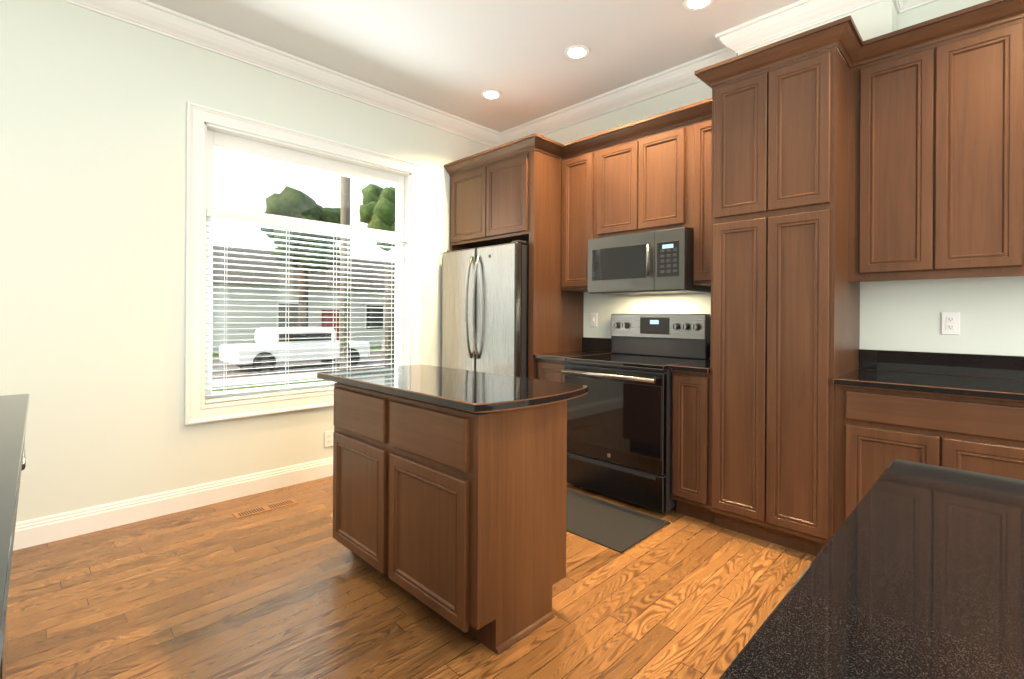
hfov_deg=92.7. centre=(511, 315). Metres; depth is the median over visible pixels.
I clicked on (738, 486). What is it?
tall cabinet
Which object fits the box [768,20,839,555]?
tall cabinet
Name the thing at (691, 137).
tall cabinet
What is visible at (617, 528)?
mat
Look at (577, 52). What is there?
recessed light
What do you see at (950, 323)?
electrical outlet
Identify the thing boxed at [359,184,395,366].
tree
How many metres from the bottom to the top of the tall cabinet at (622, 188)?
2.610 m
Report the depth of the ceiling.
3.23 m
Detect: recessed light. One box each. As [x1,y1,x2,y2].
[481,89,501,99]
[565,45,588,58]
[683,0,713,10]
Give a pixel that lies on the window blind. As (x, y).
(251, 218)
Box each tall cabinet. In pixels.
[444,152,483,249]
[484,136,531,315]
[528,133,563,382]
[564,110,671,479]
[671,72,711,521]
[694,68,711,479]
[708,48,767,540]
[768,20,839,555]
[840,0,1023,525]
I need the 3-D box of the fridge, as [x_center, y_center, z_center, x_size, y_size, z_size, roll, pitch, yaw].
[-0.073,0.320,4.321,0.936,1.820,0.818,0,0,45]
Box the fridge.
[442,240,528,377]
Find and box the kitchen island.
[328,380,572,654]
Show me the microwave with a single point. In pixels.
(652, 262)
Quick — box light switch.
[590,313,596,326]
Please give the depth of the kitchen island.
1.91 m
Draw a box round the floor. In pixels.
[4,476,815,678]
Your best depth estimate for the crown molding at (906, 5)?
2.67 m
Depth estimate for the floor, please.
2.06 m
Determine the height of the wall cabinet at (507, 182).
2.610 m
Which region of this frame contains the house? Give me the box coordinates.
[212,246,394,351]
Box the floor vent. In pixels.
[233,499,297,518]
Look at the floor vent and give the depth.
3.08 m
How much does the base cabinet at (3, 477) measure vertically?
0.902 m
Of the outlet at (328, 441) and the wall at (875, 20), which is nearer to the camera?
the wall at (875, 20)
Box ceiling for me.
[147,0,799,131]
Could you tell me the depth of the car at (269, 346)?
15.66 m
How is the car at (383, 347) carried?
on the ground
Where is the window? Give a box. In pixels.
[185,102,421,424]
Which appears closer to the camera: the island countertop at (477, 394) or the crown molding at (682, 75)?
the island countertop at (477, 394)
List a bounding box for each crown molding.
[61,0,500,146]
[497,54,716,144]
[709,0,900,62]
[894,0,937,13]
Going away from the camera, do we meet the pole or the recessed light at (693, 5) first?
the recessed light at (693, 5)
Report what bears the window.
in the wall at (92, 234)
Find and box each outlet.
[324,430,333,446]
[941,312,959,334]
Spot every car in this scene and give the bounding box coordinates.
[219,327,369,372]
[381,338,394,352]
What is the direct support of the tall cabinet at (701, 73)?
on the floor
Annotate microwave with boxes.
[587,227,710,294]
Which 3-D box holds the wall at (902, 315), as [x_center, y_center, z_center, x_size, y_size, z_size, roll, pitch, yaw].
[2.122,-0.282,2.864,6.500,3.050,0.150,0,0,45]
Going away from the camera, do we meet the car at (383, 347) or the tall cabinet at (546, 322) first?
the tall cabinet at (546, 322)
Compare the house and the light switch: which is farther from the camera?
the house
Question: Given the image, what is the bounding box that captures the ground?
[212,345,384,391]
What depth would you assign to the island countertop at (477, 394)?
1.98 m
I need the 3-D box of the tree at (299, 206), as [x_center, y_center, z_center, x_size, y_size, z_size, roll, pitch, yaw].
[-9.775,-2.046,23.347,3.259,7.632,3.922,0,0,45]
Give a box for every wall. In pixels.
[0,0,493,521]
[506,0,1023,355]
[738,0,896,77]
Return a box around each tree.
[258,186,350,326]
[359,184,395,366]
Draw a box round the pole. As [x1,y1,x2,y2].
[340,176,349,370]
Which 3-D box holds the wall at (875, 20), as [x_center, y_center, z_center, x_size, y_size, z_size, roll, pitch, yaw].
[1.804,-1.614,2.941,0.790,0.390,0.200,0,0,45]
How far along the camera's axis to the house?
26.19 m
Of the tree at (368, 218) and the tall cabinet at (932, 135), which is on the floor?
the tall cabinet at (932, 135)
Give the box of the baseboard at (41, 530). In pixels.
[13,457,332,550]
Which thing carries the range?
on the floor
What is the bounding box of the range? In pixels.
[561,314,710,513]
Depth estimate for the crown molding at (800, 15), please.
2.91 m
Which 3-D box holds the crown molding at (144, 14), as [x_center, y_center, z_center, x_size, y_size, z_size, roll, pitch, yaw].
[-2.411,-1.774,2.625,0.103,0.121,6.600,0,0,45]
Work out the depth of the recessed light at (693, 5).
2.83 m
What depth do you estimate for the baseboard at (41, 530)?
2.95 m
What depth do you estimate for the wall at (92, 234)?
2.84 m
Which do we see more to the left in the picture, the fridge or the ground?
the ground
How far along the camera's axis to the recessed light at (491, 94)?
4.00 m
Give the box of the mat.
[566,489,669,552]
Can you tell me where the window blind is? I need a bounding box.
[205,208,406,402]

